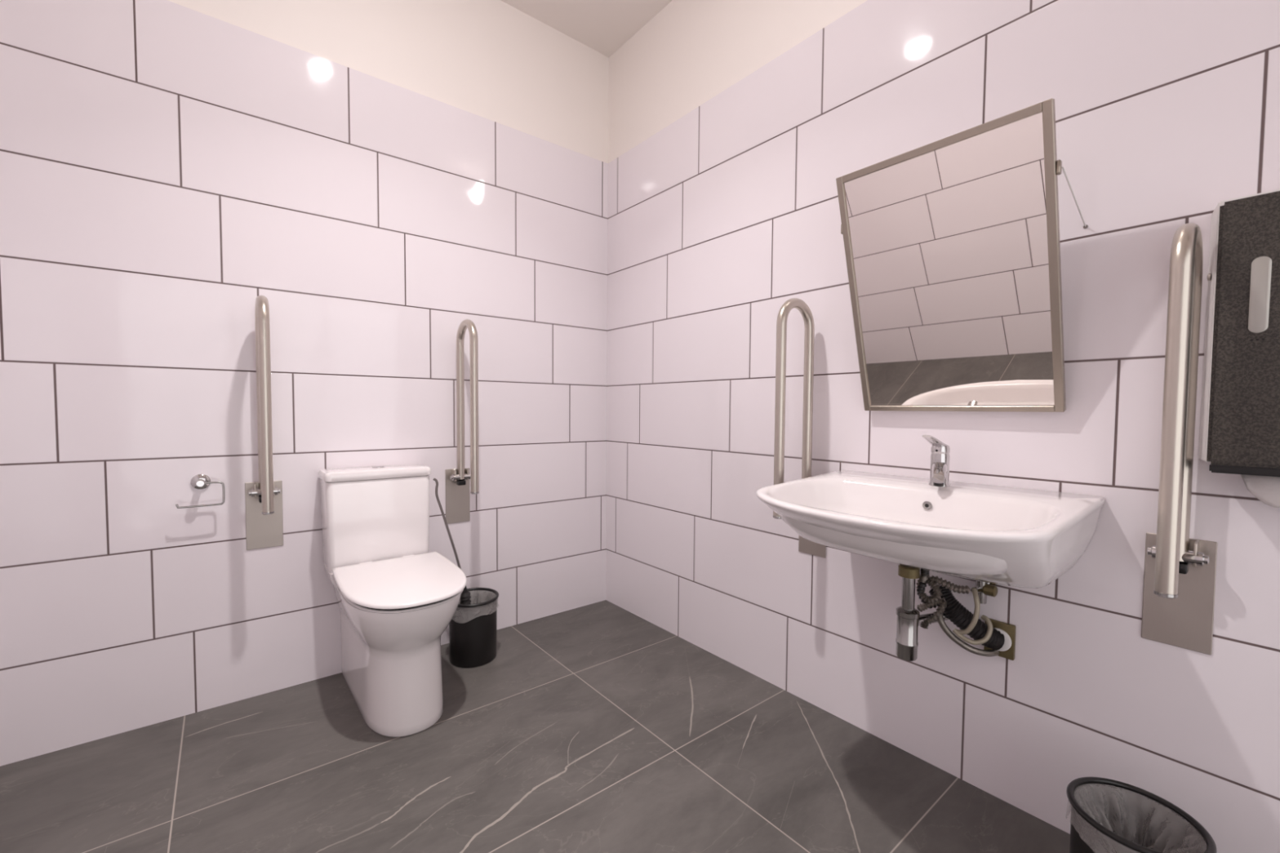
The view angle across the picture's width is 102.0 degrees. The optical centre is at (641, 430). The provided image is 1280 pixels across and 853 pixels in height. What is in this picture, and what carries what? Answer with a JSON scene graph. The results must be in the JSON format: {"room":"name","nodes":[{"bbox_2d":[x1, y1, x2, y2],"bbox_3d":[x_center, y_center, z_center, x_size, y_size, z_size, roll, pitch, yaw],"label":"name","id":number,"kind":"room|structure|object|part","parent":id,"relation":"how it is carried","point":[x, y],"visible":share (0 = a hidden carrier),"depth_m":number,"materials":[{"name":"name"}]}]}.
{"room":"public restroom","nodes":[
{"label":"public restroom","id":0,"kind":"room"},
{"bbox_2d":[0,0,608,766],"bbox_3d":[-1.154,-0.507,2.120,2.700,2.950,0.110,-1,3,-39],"label":"wall","id":1,"kind":"structure","parent":0,"point":[389,175],"depth_m":1.87,"materials":[{"name":"white tile"}]},
{"bbox_2d":[175,474,225,508],"bbox_3d":[-1.498,0.203,1.763,0.128,0.106,0.064,-1,3,-39],"label":"toilet paper holder","id":2,"kind":"object","parent":1,"relation":"attached to","point":[199,481],"visible":1,"depth_m":1.77,"materials":[{"name":"silver metal"}]},
{"bbox_2d":[244,295,283,550],"bbox_3d":[-1.311,-0.014,1.803,0.110,0.898,0.222,-1,3,-39],"label":"grab rail","id":3,"kind":"object","parent":1,"relation":"attached to","point":[264,497],"visible":1,"depth_m":1.74,"materials":[{"name":"metal"}]},
{"bbox_3d":[-1.382,0.308,1.901,0.110,0.245,0.004,-1,3,-39],"label":"mounting plate","id":4,"kind":"part","parent":3,"relation":"part of","materials":[{"name":"metal"}]},
{"bbox_2d":[444,319,479,524],"bbox_3d":[-0.759,-0.028,2.248,0.110,0.898,0.222,-1,3,-39],"label":"grab rail","id":5,"kind":"object","parent":1,"relation":"attached to","point":[458,491],"visible":1,"depth_m":2.28,"materials":[{"name":"silver metal"}]},
{"bbox_3d":[-0.830,0.294,2.346,0.110,0.245,0.004,-1,3,-39],"label":"mounting plate","id":6,"kind":"part","parent":5,"relation":"part of","materials":[{"name":"metal"}]},
{"bbox_2d":[0,600,1070,852],"bbox_3d":[-0.094,1.078,0.858,2.700,0.100,3.600,-1,3,-39],"label":"floor","id":7,"kind":"structure","parent":0,"point":[597,727],"depth_m":1.50,"materials":[{"name":"grey tile"}]},
{"bbox_2d":[318,463,466,737],"bbox_3d":[-0.887,0.565,1.881,0.396,0.830,0.673,-1,3,-39],"label":"toilet","id":8,"kind":"object","parent":7,"relation":"on","point":[397,598],"visible":1,"depth_m":1.81,"materials":[{"name":"white ceramic"}]},
{"bbox_3d":[-1.046,0.164,2.050,0.376,0.035,0.182,-1,3,-39],"label":"cistern lid","id":9,"kind":"part","parent":8,"relation":"part of","materials":[{"name":"white ceramic"}]},
{"bbox_3d":[-0.892,0.764,1.896,0.366,0.431,0.658,-1,3,-39],"label":"pedestal bowl","id":10,"kind":"part","parent":8,"relation":"part of","materials":[{"name":"white ceramic"}]},
{"bbox_3d":[-0.825,0.519,1.809,0.388,0.034,0.486,-1,3,-39],"label":"seat lid","id":11,"kind":"part","parent":8,"relation":"part of","materials":[{"name":"white plastic"}]},
{"bbox_2d":[448,587,498,667],"bbox_3d":[-0.716,0.835,2.209,0.212,0.267,0.212,-1,3,-39],"label":"waste bin","id":12,"kind":"object","parent":7,"relation":"on","point":[473,627],"visible":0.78,"depth_m":2.13,"materials":[{"name":"black plastic"}]},
{"bbox_2d":[433,478,471,604],"bbox_3d":[-0.790,0.484,2.171,0.164,0.589,0.052,-1,3,-39],"label":"toilet brush","id":13,"kind":"object","parent":12,"relation":"in","point":[465,597],"visible":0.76,"depth_m":2.16,"materials":[{"name":"grey plastic"}]},
{"bbox_3d":[-0.794,0.425,2.148,0.132,0.471,0.015,-2,3,-43],"label":"handle","id":14,"kind":"part","parent":13,"relation":"part of","materials":[{"name":"grey plastic"}]},
{"bbox_2d":[1066,776,1216,852],"bbox_3d":[0.972,0.891,1.024,0.212,0.277,0.212,-1,3,-39],"label":"waste bin","id":15,"kind":"object","parent":7,"relation":"on","point":[1105,819],"visible":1,"depth_m":1.06,"materials":[{"name":"black plastic"}]},
{"bbox_2d":[500,0,672,57],"bbox_3d":[-0.072,-1.969,0.733,2.700,0.100,3.600,-1,3,-39],"label":"ceiling","id":16,"kind":"structure","parent":0,"point":[603,26],"depth_m":2.50,"materials":[{"name":"white paint"}]},
{"bbox_2d":[605,0,1279,852],"bbox_3d":[0.893,-0.470,1.583,0.110,2.950,3.600,-1,3,-39],"label":"wall","id":17,"kind":"structure","parent":0,"point":[734,125],"depth_m":1.53,"materials":[{"name":"white tile"}]},
{"bbox_2d":[773,297,826,558],"bbox_3d":[0.533,0.001,1.781,0.222,0.898,0.110,-1,3,-39],"label":"grab rail","id":18,"kind":"object","parent":17,"relation":"attached to","point":[806,546],"visible":0.64,"depth_m":1.77,"materials":[{"name":"silver metal"}]},
{"bbox_3d":[0.615,0.324,1.863,0.004,0.245,0.110,-1,3,-39],"label":"mounting plate","id":19,"kind":"part","parent":18,"relation":"part of","materials":[{"name":"metal"}]},
{"bbox_2d":[755,470,1105,588],"bbox_3d":[0.664,0.260,1.323,0.599,0.218,0.680,-1,3,-39],"label":"washbasin","id":20,"kind":"object","parent":17,"relation":"attached to","point":[999,535],"visible":1,"depth_m":1.22,"materials":[{"name":"white ceramic"}]},
{"bbox_2d":[895,564,949,661],"bbox_3d":[0.782,0.493,1.419,0.174,0.254,0.058,0,2,-9],"label":"trap","id":21,"kind":"object","parent":20,"relation":"attached to","point":[908,619],"visible":0.84,"depth_m":1.39,"materials":[{"name":"silver metal"}]},
{"bbox_2d":[915,568,970,604],"bbox_3d":[0.813,0.419,1.393,0.129,0.098,0.043,1,2,18],"label":"supply hose","id":22,"kind":"object","parent":21,"relation":"attached to","point":[924,574],"visible":0.98,"depth_m":1.39,"materials":[{"name":"silver metal"}]},
{"bbox_2d":[916,582,947,628],"bbox_3d":[0.788,0.472,1.407,0.076,0.126,0.041,1,2,13],"label":"supply hose","id":23,"kind":"object","parent":22,"relation":"attached to","point":[941,603],"visible":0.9,"depth_m":1.40,"materials":[{"name":"silver metal"}]},
{"bbox_2d":[937,603,999,656],"bbox_3d":[0.889,0.539,1.406,0.164,0.147,0.035,1,2,4],"label":"supply hose","id":24,"kind":"object","parent":23,"relation":"attached to","point":[948,632],"visible":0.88,"depth_m":1.40,"materials":[{"name":"silver metal"}]},
{"bbox_2d":[928,582,1004,649],"bbox_3d":[0.894,0.510,1.427,0.181,0.169,0.073,1,3,22],"label":"hose","id":25,"kind":"object","parent":21,"relation":"attached to","point":[955,611],"visible":0.72,"depth_m":1.40,"materials":[{"name":"black rubber"}]},
{"bbox_2d":[922,435,950,486],"bbox_3d":[0.806,0.082,1.415,0.059,0.143,0.127,2,3,37],"label":"mixer tap","id":26,"kind":"object","parent":20,"relation":"on","point":[940,455],"visible":1,"depth_m":1.42,"materials":[{"name":"silver metal"}]},
{"bbox_3d":[0.801,0.032,1.416,0.103,0.043,0.038,-1,3,-39],"label":"lever","id":27,"kind":"part","parent":26,"relation":"part of","materials":[{"name":"silver metal"}]},
{"bbox_3d":[0.803,0.110,1.397,0.038,0.052,0.091,2,3,31],"label":"spout","id":28,"kind":"part","parent":26,"relation":"part of","materials":[{"name":"silver metal"}]},
{"bbox_2d":[835,97,1088,412],"bbox_3d":[0.818,-0.395,1.407,0.233,0.684,0.560,-1,3,-39],"label":"mirror","id":29,"kind":"object","parent":17,"relation":"attached to","point":[952,246],"visible":1,"depth_m":1.35,"materials":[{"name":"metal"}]},
{"bbox_3d":[1.010,-0.542,1.208,0.180,0.098,0.003,-1,3,-36],"label":"stay rod","id":30,"kind":"part","parent":29,"relation":"part of","materials":[{"name":"silver metal"}]},
{"bbox_2d":[970,580,997,604],"bbox_3d":[0.914,0.424,1.430,0.086,0.086,0.114,-1,3,-39],"label":"angle valve","id":31,"kind":"object","parent":17,"relation":"attached to","point":[984,588],"visible":0.59,"depth_m":1.40,"materials":[{"name":"silver metal"}]},
{"bbox_2d":[952,587,992,644],"bbox_3d":[0.889,0.495,1.386,0.092,0.148,0.042,1,2,5],"label":"supply hose","id":32,"kind":"object","parent":31,"relation":"attached to","point":[959,633],"visible":1,"depth_m":1.37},
{"bbox_3d":[0.937,0.429,1.398,0.030,0.028,0.036,-1,3,-39],"label":"knob","id":33,"kind":"part","parent":31,"relation":"part of","materials":[{"name":"gold metal"}]},
{"bbox_2d":[983,617,1015,660],"bbox_3d":[0.975,0.567,1.412,0.020,0.094,0.070,-1,3,-39],"label":"outlet plate","id":34,"kind":"object","parent":17,"relation":"attached to","point":[1008,630],"visible":0.67,"depth_m":1.39,"materials":[{"name":"gold metal"}]},
{"bbox_2d":[1141,222,1217,654],"bbox_3d":[1.108,0.034,1.069,0.222,0.898,0.110,-1,3,-39],"label":"grab rail","id":35,"kind":"object","parent":17,"relation":"attached to","point":[1180,573],"visible":1,"depth_m":1.03,"materials":[{"name":"silver metal"}]},
{"bbox_3d":[1.191,0.358,1.151,0.004,0.245,0.110,-1,3,-39],"label":"mounting plate","id":36,"kind":"part","parent":35,"relation":"part of","materials":[{"name":"metal"}]},
{"bbox_2d":[1199,189,1279,476],"bbox_3d":[1.258,-0.183,0.953,0.126,0.541,0.309,-1,3,-39],"label":"dispenser","id":37,"kind":"object","parent":17,"relation":"attached to","point":[1240,427],"visible":1,"depth_m":0.99,"materials":[{"name":"black plastic"}]},
{"bbox_2d":[1240,474,1279,507],"bbox_3d":[1.264,0.118,0.958,0.037,0.064,0.211,-1,3,-39],"label":"paper towel","id":38,"kind":"object","parent":37,"relation":"hanging from","point":[1266,489],"visible":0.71,"depth_m":1.00,"materials":[{"name":"white paper"}]}
]}

